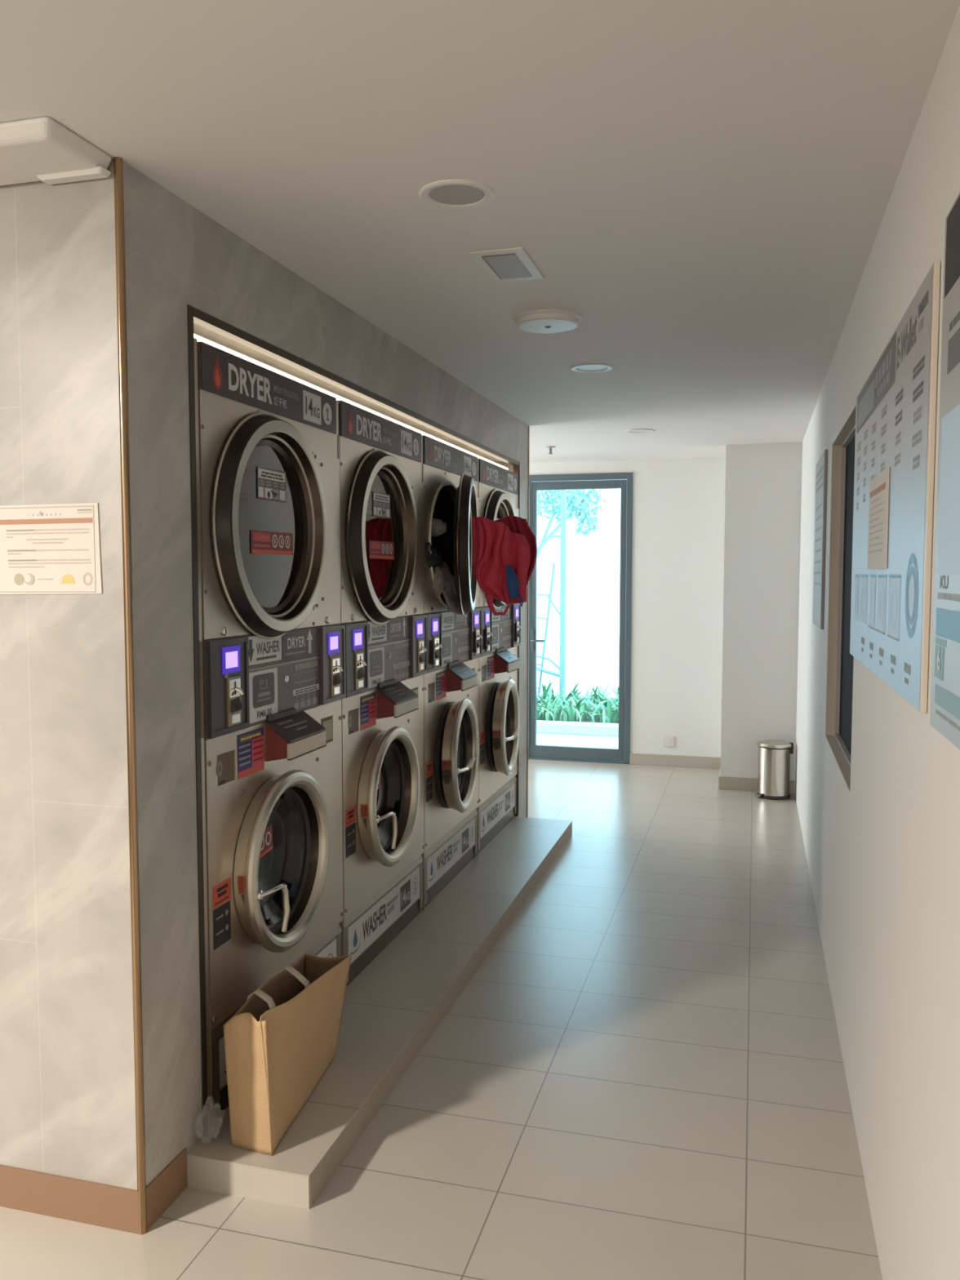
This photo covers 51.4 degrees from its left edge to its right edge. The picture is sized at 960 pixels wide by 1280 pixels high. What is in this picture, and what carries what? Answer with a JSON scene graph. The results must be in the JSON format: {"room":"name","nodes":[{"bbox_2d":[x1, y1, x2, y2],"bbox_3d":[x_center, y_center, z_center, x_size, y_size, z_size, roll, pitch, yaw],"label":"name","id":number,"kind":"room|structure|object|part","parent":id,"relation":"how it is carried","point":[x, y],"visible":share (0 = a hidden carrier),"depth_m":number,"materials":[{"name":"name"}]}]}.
{"room":"laundry","nodes":[
{"label":"laundry","id":0,"kind":"room"},
{"bbox_2d":[0,158,528,1190],"bbox_3d":[-2.111,0.003,4.621,3.882,2.380,3.978,1,4,15],"label":"wall","id":1,"kind":"structure","parent":0,"point":[68,1100],"depth_m":2.27,"materials":[{"name":"grey stone"}]},
{"bbox_2d":[0,502,102,594],"bbox_3d":[-0.984,-0.202,2.226,0.316,0.202,0.004,1,4,15],"label":"notice","id":2,"kind":"object","parent":1,"relation":"attached to","point":[55,548],"visible":1,"depth_m":2.22,"materials":[{"name":"beige paper"}]},
{"bbox_2d":[0,1147,187,1234],"bbox_3d":[-2.615,1.261,2.866,3.886,0.100,0.185,1,4,15],"label":"baseboard","id":3,"kind":"structure","parent":1,"relation":"attached to","point":[82,1201],"depth_m":2.32,"materials":[{"name":"brown wood"}]},
{"bbox_2d":[113,156,146,1235],"bbox_3d":[-0.770,0.164,2.197,0.019,2.380,0.019,1,4,15],"label":"trim","id":4,"kind":"structure","parent":1,"relation":"attached to","point":[117,161],"depth_m":2.19,"materials":[{"name":"orange metal"}]},
{"bbox_2d":[194,337,211,1126],"bbox_3d":[-0.706,0.255,2.487,0.027,1.980,0.023,1,4,15],"label":"trim","id":5,"kind":"structure","parent":1,"relation":"attached to","point":[196,380],"depth_m":2.48,"materials":[{"name":"silver metal"}]},
{"bbox_2d":[193,333,507,470],"bbox_3d":[-0.301,-0.853,4.065,0.030,0.041,3.390,1,4,15],"label":"batten","id":6,"kind":"object","parent":1,"relation":"attached to","point":[196,336],"visible":0.11,"depth_m":3.25,"materials":[{"name":"white plastic"}]},
{"bbox_2d":[186,304,519,1137],"bbox_3d":[-0.252,0.116,4.117,0.033,2.057,3.467,1,4,15],"label":"trim","id":7,"kind":"structure","parent":1,"relation":"attached to","point":[196,316],"depth_m":2.50,"materials":[{"name":"brown metal"}]},
{"bbox_2d":[186,816,572,1208],"bbox_3d":[-0.608,1.180,4.244,1.401,0.083,3.544,1,4,15],"label":"platform","id":8,"kind":"object","parent":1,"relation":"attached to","point":[393,1006],"depth_m":3.23,"materials":[{"name":"tile"}]},
{"bbox_2d":[202,623,346,1125],"bbox_3d":[-0.957,0.591,3.035,1.005,1.251,0.849,1,4,15],"label":"washing machine","id":9,"kind":"object","parent":8,"relation":"on","point":[273,720],"visible":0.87,"depth_m":2.79,"materials":[{"name":"silver metal"}]},
{"bbox_2d":[197,341,341,639],"bbox_3d":[-0.981,-0.390,2.976,0.953,0.750,0.849,1,4,15],"label":"dryer","id":10,"kind":"object","parent":9,"relation":"on","point":[269,440],"visible":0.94,"depth_m":2.84,"materials":[{"name":"silver metal"}]},
{"bbox_3d":[-0.576,-0.316,2.789,0.069,0.628,0.628,1,4,15],"label":"door","id":11,"kind":"part","parent":10,"relation":"part of","materials":[{"name":"silver metal"}]},
{"bbox_3d":[-0.485,-0.341,3.169,0.008,0.484,0.203,1,4,15],"label":"hinge plate","id":12,"kind":"part","parent":10,"relation":"part of","materials":[{"name":"silver metal"}]},
{"bbox_3d":[-0.580,0.099,2.898,0.026,0.250,0.849,1,4,15],"label":"control panel","id":13,"kind":"part","parent":9,"relation":"part of","materials":[{"name":"grey"}]},
{"bbox_3d":[-0.556,0.732,2.687,0.024,0.141,0.127,2,4,30],"label":"handle","id":14,"kind":"part","parent":9,"relation":"part of","materials":[{"name":"silver metal"}]},
{"bbox_3d":[-0.566,0.628,2.861,0.084,0.512,0.512,1,4,15],"label":"door","id":15,"kind":"part","parent":9,"relation":"part of","materials":[{"name":"silver metal"}]},
{"bbox_3d":[-0.535,0.242,2.902,0.076,0.073,0.240,1,4,15],"label":"lid","id":16,"kind":"part","parent":9,"relation":"part of","materials":[{"name":"grey plastic"}]},
{"bbox_3d":[-0.501,0.305,2.897,0.010,0.046,0.244,1,4,15],"label":"plate","id":17,"kind":"part","parent":9,"relation":"part of","materials":[{"name":"silver metal"}]},
{"bbox_3d":[-0.493,0.290,3.205,0.006,0.084,0.088,1,4,15],"label":"rating plate","id":18,"kind":"part","parent":9,"relation":"part of","materials":[{"name":"brown"}]},
{"bbox_2d":[223,953,351,1155],"bbox_3d":[-0.511,1.062,2.678,0.175,0.360,0.514,1,4,15],"label":"paper bag","id":19,"kind":"object","parent":8,"relation":"on","point":[279,1045],"visible":1,"depth_m":2.52,"materials":[{"name":"brown paper"}]},
{"bbox_3d":[-0.568,1.084,2.444,0.133,0.344,0.018,1,4,21],"label":"panel","id":20,"kind":"part","parent":19,"relation":"part of","materials":[{"name":"paper"}]},
{"bbox_3d":[-0.549,0.934,2.524,0.122,0.081,0.028,4,5,43],"label":"handle","id":21,"kind":"part","parent":19,"relation":"part of","materials":[{"name":"beige fabric"}]},
{"bbox_3d":[-0.558,1.065,2.696,0.047,0.351,0.489,1,4,12],"label":"panel","id":22,"kind":"part","parent":19,"relation":"part of","materials":[{"name":"paper"}]},
{"bbox_3d":[-0.498,0.923,2.672,0.125,0.083,0.027,3,5,39],"label":"handle","id":23,"kind":"part","parent":19,"relation":"part of","materials":[{"name":"beige paper"}]},
{"bbox_3d":[-0.454,1.064,2.892,0.172,0.327,0.072,1,4,15],"label":"panel","id":24,"kind":"part","parent":19,"relation":"part of","materials":[{"name":"paper"}]},
{"bbox_2d":[341,613,427,986],"bbox_3d":[-0.730,0.537,3.857,1.005,1.251,0.849,1,4,15],"label":"washing machine","id":25,"kind":"object","parent":8,"relation":"on","point":[386,664],"visible":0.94,"depth_m":3.66,"materials":[{"name":"silver metal"}]},
{"bbox_2d":[336,400,423,624],"bbox_3d":[-0.754,-0.444,3.799,0.953,0.750,0.849,1,4,15],"label":"dryer","id":26,"kind":"object","parent":25,"relation":"on","point":[381,464],"visible":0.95,"depth_m":3.65,"materials":[{"name":"silver metal"}]},
{"bbox_2d":[365,540,368,564],"bbox_3d":[-0.535,-0.306,3.764,0.220,0.368,0.246,3,5,35],"label":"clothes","id":27,"kind":"object","parent":26,"relation":"in","point":[366,543],"visible":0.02,"depth_m":3.76,"materials":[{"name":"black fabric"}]},
{"bbox_3d":[-0.348,-0.370,3.611,0.069,0.628,0.628,1,4,15],"label":"door","id":28,"kind":"part","parent":26,"relation":"part of","materials":[{"name":"silver metal"}]},
{"bbox_3d":[-0.258,-0.395,3.991,0.008,0.484,0.203,1,4,15],"label":"hinge plate","id":29,"kind":"part","parent":26,"relation":"part of","materials":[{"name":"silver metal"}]},
{"bbox_3d":[-0.353,0.044,3.720,0.026,0.250,0.849,1,4,15],"label":"control panel","id":30,"kind":"part","parent":25,"relation":"part of","materials":[{"name":"grey"}]},
{"bbox_3d":[-0.330,0.677,3.509,0.024,0.141,0.127,2,4,30],"label":"handle","id":31,"kind":"part","parent":25,"relation":"part of","materials":[{"name":"silver metal"}]},
{"bbox_3d":[-0.339,0.574,3.683,0.084,0.512,0.512,1,4,15],"label":"door","id":32,"kind":"part","parent":25,"relation":"part of","materials":[{"name":"silver metal"}]},
{"bbox_3d":[-0.308,0.188,3.724,0.076,0.073,0.240,1,4,15],"label":"lid","id":33,"kind":"part","parent":25,"relation":"part of","materials":[{"name":"grey plastic"}]},
{"bbox_3d":[-0.274,0.251,3.719,0.010,0.046,0.244,1,4,15],"label":"plate","id":34,"kind":"part","parent":25,"relation":"part of","materials":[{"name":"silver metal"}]},
{"bbox_3d":[-0.266,0.235,4.028,0.006,0.084,0.088,1,4,15],"label":"rating plate","id":35,"kind":"part","parent":25,"relation":"part of","materials":[{"name":"grey metal"}]},
{"bbox_2d":[423,607,482,907],"bbox_3d":[-0.488,0.482,4.676,1.035,1.251,0.849,1,4,15],"label":"washing machine","id":36,"kind":"object","parent":8,"relation":"on","point":[454,640],"visible":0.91,"depth_m":4.43,"materials":[{"name":"silver metal"}]},
{"bbox_3d":[-0.198,0.051,4.180,0.018,0.100,0.022,1,4,15],"label":"lever","id":37,"kind":"part","parent":36,"relation":"part of","materials":[{"name":"grey metal"}]},
{"bbox_2d":[421,435,479,615],"bbox_3d":[-0.471,-0.497,4.606,1.068,0.750,0.849,1,4,15],"label":"dryer","id":38,"kind":"object","parent":36,"relation":"on","point":[451,473],"visible":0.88,"depth_m":4.26,"materials":[{"name":"silver metal"}]},
{"bbox_2d":[426,546,442,571],"bbox_3d":[-0.226,-0.343,4.244,0.112,0.118,0.284,1,4,15],"label":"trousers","id":39,"kind":"object","parent":38,"relation":"in","point":[434,560],"visible":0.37,"depth_m":4.21,"materials":[{"name":"fabric"}]},
{"bbox_2d":[432,566,444,596],"bbox_3d":[-0.187,-0.255,4.275,0.070,0.142,0.114,1,4,15],"label":"shirt","id":40,"kind":"object","parent":38,"relation":"in","point":[438,584],"visible":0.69,"depth_m":4.24,"materials":[{"name":"grey fabric"}]},
{"bbox_2d":[431,518,446,536],"bbox_3d":[-0.204,-0.501,4.430,0.116,0.082,0.116,1,4,15],"label":"towel","id":41,"kind":"object","parent":38,"relation":"in","point":[438,527],"visible":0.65,"depth_m":4.39,"materials":[{"name":"white fabric"}]},
{"bbox_2d":[440,556,444,568],"bbox_3d":[-0.275,-0.298,4.474,0.234,0.274,0.393,1,4,15],"label":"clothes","id":42,"kind":"object","parent":38,"relation":"in","point":[442,563],"visible":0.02,"depth_m":4.48,"materials":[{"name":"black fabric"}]},
{"bbox_2d":[440,560,466,614],"bbox_3d":[-0.161,-0.260,4.492,0.231,0.287,0.332,1,4,15],"label":"trousers","id":43,"kind":"object","parent":38,"relation":"in","point":[449,591],"visible":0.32,"depth_m":4.39,"materials":[{"name":"fabric"}]},
{"bbox_3d":[-0.061,-0.424,4.427,0.069,0.628,0.628,0,4,4],"label":"door","id":44,"kind":"part","parent":38,"relation":"part of","materials":[{"name":"silver metal"}]},
{"bbox_3d":[-0.031,-0.450,4.814,0.008,0.484,0.203,1,4,15],"label":"hinge plate","id":45,"kind":"part","parent":38,"relation":"part of","materials":[{"name":"silver metal"}]},
{"bbox_2d":[471,515,537,615],"bbox_3d":[0.100,-0.319,4.206,0.257,0.422,0.207,1,4,15],"label":"garment","id":46,"kind":"object","parent":38,"relation":"hanging from","point":[504,549],"visible":1,"depth_m":4.15,"materials":[{"name":"fabric"}]},
{"bbox_3d":[0.149,-0.367,4.247,0.186,0.333,0.096,1,4,15],"label":"panel","id":47,"kind":"part","parent":46,"relation":"part of","materials":[{"name":"red fabric"}]},
{"bbox_3d":[-0.126,-0.010,4.543,0.026,0.250,0.849,1,4,15],"label":"control panel","id":48,"kind":"part","parent":36,"relation":"part of","materials":[{"name":"grey"}]},
{"bbox_3d":[-0.093,0.520,4.503,0.084,0.512,0.512,1,4,11],"label":"door","id":49,"kind":"part","parent":36,"relation":"part of","materials":[{"name":"silver metal"}]},
{"bbox_3d":[-0.081,0.134,4.547,0.076,0.073,0.240,1,4,15],"label":"lid","id":50,"kind":"part","parent":36,"relation":"part of","materials":[{"name":"grey"}]},
{"bbox_3d":[-0.060,0.549,4.356,0.032,0.048,0.191,1,4,20],"label":"handle","id":51,"kind":"part","parent":36,"relation":"part of","materials":[{"name":"silver metal"}]},
{"bbox_3d":[-0.047,0.197,4.542,0.010,0.046,0.244,1,4,15],"label":"plate","id":52,"kind":"part","parent":36,"relation":"part of","materials":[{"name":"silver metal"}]},
{"bbox_3d":[-0.025,0.010,4.807,0.018,0.100,0.022,1,4,15],"label":"lever","id":53,"kind":"part","parent":36,"relation":"part of","materials":[{"name":"grey"}]},
{"bbox_2d":[478,603,521,855],"bbox_3d":[-0.261,0.428,5.498,1.035,1.251,0.849,1,4,15],"label":"washing machine","id":54,"kind":"object","parent":8,"relation":"on","point":[499,709],"visible":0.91,"depth_m":5.24,"materials":[{"name":"silver metal"}]},
{"bbox_3d":[0.029,-0.003,5.002,0.018,0.100,0.022,1,4,15],"label":"lever","id":55,"kind":"part","parent":54,"relation":"part of","materials":[{"name":"grey"}]},
{"bbox_3d":[0.101,-0.065,5.365,0.026,0.250,0.849,1,4,15],"label":"control panel","id":56,"kind":"part","parent":54,"relation":"part of","materials":[{"name":"grey"}]},
{"bbox_2d":[477,458,519,608],"bbox_3d":[-0.300,-0.553,5.444,0.953,0.750,0.849,1,4,15],"label":"dryer","id":57,"kind":"object","parent":54,"relation":"on","point":[498,486],"visible":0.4,"depth_m":5.15,"materials":[{"name":"silver metal"}]},
{"bbox_3d":[0.106,-0.479,5.256,0.069,0.628,0.628,1,4,15],"label":"door","id":58,"kind":"part","parent":57,"relation":"part of","materials":[{"name":"silver metal"}]},
{"bbox_3d":[0.196,-0.504,5.636,0.008,0.484,0.203,1,4,15],"label":"hinge plate","id":59,"kind":"part","parent":57,"relation":"part of","materials":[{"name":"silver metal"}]},
{"bbox_3d":[0.134,0.465,5.326,0.084,0.512,0.512,1,4,11],"label":"door","id":60,"kind":"part","parent":54,"relation":"part of","materials":[{"name":"silver metal"}]},
{"bbox_3d":[0.146,0.079,5.369,0.076,0.073,0.240,1,4,15],"label":"lid","id":61,"kind":"part","parent":54,"relation":"part of","materials":[{"name":"grey plastic"}]},
{"bbox_3d":[0.167,0.495,5.179,0.032,0.048,0.191,1,4,20],"label":"handle","id":62,"kind":"part","parent":54,"relation":"part of","materials":[{"name":"silver metal"}]},
{"bbox_3d":[0.180,0.142,5.364,0.010,0.046,0.244,1,4,15],"label":"plate","id":63,"kind":"part","parent":54,"relation":"part of","materials":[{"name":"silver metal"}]},
{"bbox_3d":[0.203,-0.045,5.629,0.018,0.100,0.022,1,4,15],"label":"lever","id":64,"kind":"part","parent":54,"relation":"part of","materials":[{"name":"grey"}]},
{"bbox_2d":[518,425,529,817],"bbox_3d":[0.257,-0.081,5.899,0.009,2.380,0.257,1,4,15],"label":"trim","id":65,"kind":"structure","parent":1,"relation":"attached to","point":[528,425],"depth_m":6.00,"materials":[{"name":"grey metal"}]},
{"bbox_2d":[0,759,882,1279],"bbox_3d":[-1.832,1.389,2.602,5.739,0.120,12.056,1,4,15],"label":"floor","id":66,"kind":"structure","parent":0,"point":[642,1077],"depth_m":2.79,"materials":[{"name":"tile"}]},
{"bbox_2d":[754,739,793,799],"bbox_3d":[1.980,0.866,6.720,0.247,0.383,0.232,1,4,15],"label":"pedal bin","id":67,"kind":"object","parent":66,"relation":"on","point":[774,755],"visible":1,"depth_m":6.63,"materials":[{"name":"silver metal"}]},
{"bbox_3d":[1.982,0.694,6.708,0.232,0.038,0.232,1,4,15],"label":"lid","id":68,"kind":"part","parent":67,"relation":"part of","materials":[{"name":"silver metal"}]},
{"bbox_2d":[0,0,959,462],"bbox_3d":[-1.831,-1.105,2.436,5.739,0.120,12.056,1,4,15],"label":"ceiling","id":69,"kind":"structure","parent":0,"point":[708,185],"depth_m":2.09,"materials":[{"name":"white paint"}]},
{"bbox_2d":[0,116,111,185],"bbox_3d":[-1.106,-1.001,2.100,0.629,0.042,0.205,1,4,15],"label":"air conditioner","id":70,"kind":"object","parent":69,"relation":"attached to","point":[42,148],"visible":1,"depth_m":2.03,"materials":[{"name":"white plastic"}]},
{"bbox_2d":[418,179,494,209],"bbox_3d":[-0.054,-1.033,2.317,0.176,0.006,0.176,1,4,15],"label":"recessed light","id":71,"kind":"object","parent":69,"relation":"in","point":[450,194],"visible":1,"depth_m":2.31,"materials":[{"name":"white plastic"}]},
{"bbox_2d":[429,184,484,204],"bbox_3d":[-0.054,-1.035,2.317,0.128,0.001,0.128,1,4,15],"label":"diffuser","id":72,"kind":"object","parent":71,"relation":"attached to","point":[452,194],"depth_m":2.32,"materials":[{"name":"white plastic"}]},
{"bbox_2d":[469,246,544,282],"bbox_3d":[0.081,-1.067,2.844,0.150,0.008,0.290,1,4,15],"label":"air vent","id":73,"kind":"object","parent":69,"relation":"in","point":[513,264],"visible":1,"depth_m":2.82,"materials":[{"name":"white plastic"}]},
{"bbox_2d":[481,253,532,279],"bbox_3d":[0.079,-1.064,2.843,0.095,0.002,0.219,1,4,15],"label":"diffuser","id":74,"kind":"object","parent":73,"relation":"attached to","point":[500,265],"depth_m":2.83,"materials":[{"name":"grey metal"}]},
{"bbox_2d":[513,309,582,333],"bbox_3d":[0.234,-1.093,3.439,0.236,0.033,0.236,1,4,15],"label":"ceiling disc","id":75,"kind":"object","parent":69,"relation":"attached to","point":[538,321],"visible":1,"depth_m":3.38,"materials":[{"name":"white plastic"}]},
{"bbox_2d":[545,445,555,454],"bbox_3d":[0.489,-1.314,6.909,0.070,0.052,0.070,1,4,15],"label":"sprinkler","id":76,"kind":"object","parent":69,"relation":"attached to","point":[550,447],"visible":1,"depth_m":6.90,"materials":[{"name":"grey metal"}]},
{"bbox_2d":[569,363,613,373],"bbox_3d":[0.477,-1.161,4.261,0.184,0.006,0.184,1,4,15],"label":"recessed light","id":77,"kind":"object","parent":69,"relation":"in","point":[584,367],"visible":1,"depth_m":4.26,"materials":[{"name":"white plastic"}]},
{"bbox_2d":[577,365,606,370],"bbox_3d":[0.477,-1.163,4.261,0.124,0.001,0.124,1,4,15],"label":"diffuser","id":78,"kind":"object","parent":77,"relation":"attached to","point":[584,367],"depth_m":4.26,"materials":[{"name":"white plastic"}]},
{"bbox_2d":[625,428,655,433],"bbox_3d":[0.986,-1.286,6.140,0.184,0.006,0.184,1,4,15],"label":"recessed light","id":79,"kind":"object","parent":69,"relation":"in","point":[634,430],"visible":1,"depth_m":6.13,"materials":[{"name":"white plastic"}]},
{"bbox_2d":[630,430,649,432],"bbox_3d":[0.986,-1.288,6.140,0.124,0.001,0.124,1,4,15],"label":"diffuser","id":80,"kind":"object","parent":79,"relation":"attached to","point":[636,431],"depth_m":6.16,"materials":[{"name":"white plastic"}]},
{"bbox_2d":[528,457,725,757],"bbox_3d":[0.019,-0.233,8.188,4.889,2.380,0.120,1,4,15],"label":"wall","id":81,"kind":"structure","parent":0,"point":[678,504],"depth_m":7.71,"materials":[{"name":"white paint"}]},
{"bbox_2d":[528,472,632,764],"bbox_3d":[0.770,-0.167,7.919,0.862,2.285,0.127,1,4,15],"label":"door","id":82,"kind":"structure","parent":81,"relation":"in","point":[622,481],"depth_m":7.88,"materials":[{"name":"blue"}]},
{"bbox_3d":[0.461,0.001,7.985,0.123,0.180,0.069,1,4,15],"label":"handle","id":83,"kind":"part","parent":82,"relation":"part of","materials":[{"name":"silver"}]},
{"bbox_2d":[663,735,675,746],"bbox_3d":[1.476,0.792,7.785,0.086,0.086,0.011,1,4,15],"label":"wall socket","id":84,"kind":"object","parent":81,"relation":"attached to","point":[668,741],"visible":1,"depth_m":7.78,"materials":[{"name":"white plastic"}]},
{"bbox_2d":[629,752,720,768],"bbox_3d":[1.525,0.944,7.781,0.708,0.088,0.012,1,4,15],"label":"baseboard","id":85,"kind":"structure","parent":81,"relation":"attached to","point":[635,758],"depth_m":7.77,"materials":[{"name":"beige wood"}]},
{"bbox_2d":[720,442,802,780],"bbox_3d":[2.020,-0.165,7.186,0.497,2.380,0.753,1,4,15],"label":"wall pillar","id":86,"kind":"structure","parent":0,"point":[763,488],"depth_m":6.82,"materials":[{"name":"white paint"}]},
{"bbox_2d":[718,767,795,793],"bbox_3d":[2.010,0.978,7.252,0.509,0.090,0.753,1,4,15],"label":"baseboard","id":87,"kind":"structure","parent":86,"relation":"attached to","point":[724,782],"depth_m":6.92,"materials":[{"name":"beige wood"}]},
{"bbox_2d":[795,4,959,1279],"bbox_3d":[0.876,0.190,1.827,0.150,2.380,11.956,1,4,15],"label":"wall","id":88,"kind":"structure","parent":0,"point":[882,854],"depth_m":2.09,"materials":[{"name":"white paint"}]},
{"bbox_2d":[812,449,827,629],"bbox_3d":[1.560,-0.450,4.581,0.012,0.768,0.640,1,4,15],"label":"poster","id":89,"kind":"object","parent":88,"relation":"attached to","point":[821,466],"visible":1,"depth_m":4.44,"materials":[{"name":"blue paper"}]},
{"bbox_2d":[825,404,856,791],"bbox_3d":[1.306,-0.160,3.501,0.078,1.182,1.110,1,4,15],"label":"window","id":90,"kind":"structure","parent":88,"relation":"in","point":[839,690],"depth_m":3.99,"materials":[{"name":"beige paint"}]},
{"bbox_3d":[1.323,-0.160,3.496,0.042,1.174,1.102,1,4,15],"label":"frame","id":91,"kind":"part","parent":90,"relation":"part of","materials":[{"name":"grey metal"}]},
{"bbox_3d":[1.322,-0.160,3.497,0.008,1.154,1.082,1,4,15],"label":"pane","id":92,"kind":"part","parent":90,"relation":"part of","materials":[{"name":"grey glass"}]},
{"bbox_2d":[849,261,940,713],"bbox_3d":[0.937,-0.295,2.323,0.011,0.758,1.332,1,4,15],"label":"poster","id":93,"kind":"object","parent":88,"relation":"attached to","point":[895,411],"visible":0.96,"depth_m":1.98,"materials":[{"name":"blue paper"}]},
{"bbox_2d":[866,466,889,568],"bbox_3d":[0.932,-0.277,2.336,0.004,0.220,0.355,1,4,15],"label":"notice","id":94,"kind":"object","parent":93,"relation":"attached to","point":[878,505],"visible":1,"depth_m":2.30,"materials":[{"name":"beige paper"}]},
{"bbox_2d":[869,481,885,552],"bbox_3d":[0.930,-0.282,2.339,0.001,0.150,0.310,1,4,15],"label":"print","id":95,"kind":"object","parent":94,"relation":"attached to","point":[882,486],"depth_m":2.34},
{"bbox_2d":[929,191,959,750],"bbox_3d":[0.639,-0.238,1.249,0.015,0.794,0.672,1,4,15],"label":"poster","id":96,"kind":"object","parent":88,"relation":"attached to","point":[944,716],"visible":1,"depth_m":1.47,"materials":[{"name":"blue paper"}]},
{"label":"outside","id":97,"kind":"structure","parent":0,"visible":0},
{"bbox_2d":[536,635,619,748],"bbox_3d":[2.796,0.529,15.873,11.000,0.125,16.044,1,4,15],"label":"ground","id":98,"kind":"structure","parent":97,"point":[592,661],"depth_m":15.91,"materials":[{"name":"white concrete"}]},
{"bbox_2d":[537,488,608,559],"bbox_3d":[1.495,-0.910,14.078,2.187,2.992,0.912,1,4,15],"label":"tree","id":99,"kind":"object","parent":98,"relation":"on","point":[575,500],"visible":0.58,"depth_m":13.99,"materials":[{"name":"green plant"}]},
{"bbox_3d":[1.206,-1.987,14.086,1.242,0.684,0.912,1,4,15],"label":"crown","id":100,"kind":"part","parent":99,"relation":"part of","materials":[{"name":"green plant"}]},
{"bbox_2d":[536,720,618,736],"bbox_3d":[1.266,0.846,9.384,7.500,0.100,0.180,1,4,15],"label":"kerb","id":101,"kind":"object","parent":98,"relation":"on","point":[602,729],"visible":0.2,"depth_m":9.40,"materials":[{"name":"white concrete"}]},
{"bbox_2d":[536,695,618,723],"bbox_3d":[1.582,0.788,10.530,7.500,0.065,2.200,1,4,15],"label":"planting bed","id":102,"kind":"object","parent":98,"relation":"on","point":[596,719],"visible":0.02,"depth_m":10.11,"materials":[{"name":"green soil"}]},
{"bbox_2d":[537,696,554,720],"label":"plants","id":103,"kind":"object","parent":102,"relation":"on","point":[547,714],"depth_m":9.81,"materials":[{"name":"green plant"}]},
{"bbox_2d":[537,563,559,701],"bbox_3d":[0.657,-0.137,11.140,0.600,1.702,0.028,1,4,15],"label":"trellis","id":104,"kind":"object","parent":102,"relation":"on","point":[542,657],"visible":0.4,"depth_m":11.11,"materials":[{"name":"teal"}]},
{"bbox_2d":[537,489,566,701],"bbox_3d":[0.753,-0.703,10.972,0.384,2.850,0.056,1,4,15],"label":"steel post","id":105,"kind":"object","parent":102,"relation":"on","point":[562,675],"visible":0.74,"depth_m":10.92,"materials":[{"name":"teal"}]},
{"bbox_3d":[0.742,0.350,11.045,0.361,0.138,0.039,1,4,15],"label":"cross arm","id":106,"kind":"part","parent":105,"relation":"part of","materials":[{"name":"teal paint"}]},
{"bbox_3d":[0.829,-1.135,10.923,0.170,0.028,0.027,1,4,15],"label":"cross arm","id":107,"kind":"part","parent":105,"relation":"part of","materials":[{"name":"teal paint"}]},
{"bbox_2d":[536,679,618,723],"bbox_3d":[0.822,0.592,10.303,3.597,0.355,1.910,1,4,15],"label":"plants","id":108,"kind":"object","parent":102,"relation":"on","point":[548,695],"visible":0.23,"depth_m":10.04,"materials":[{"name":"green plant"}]},
{"bbox_2d":[598,700,618,723],"label":"plants","id":109,"kind":"object","parent":102,"relation":"on","point":[604,717],"depth_m":9.57,"materials":[{"name":"green plant"}]}
]}

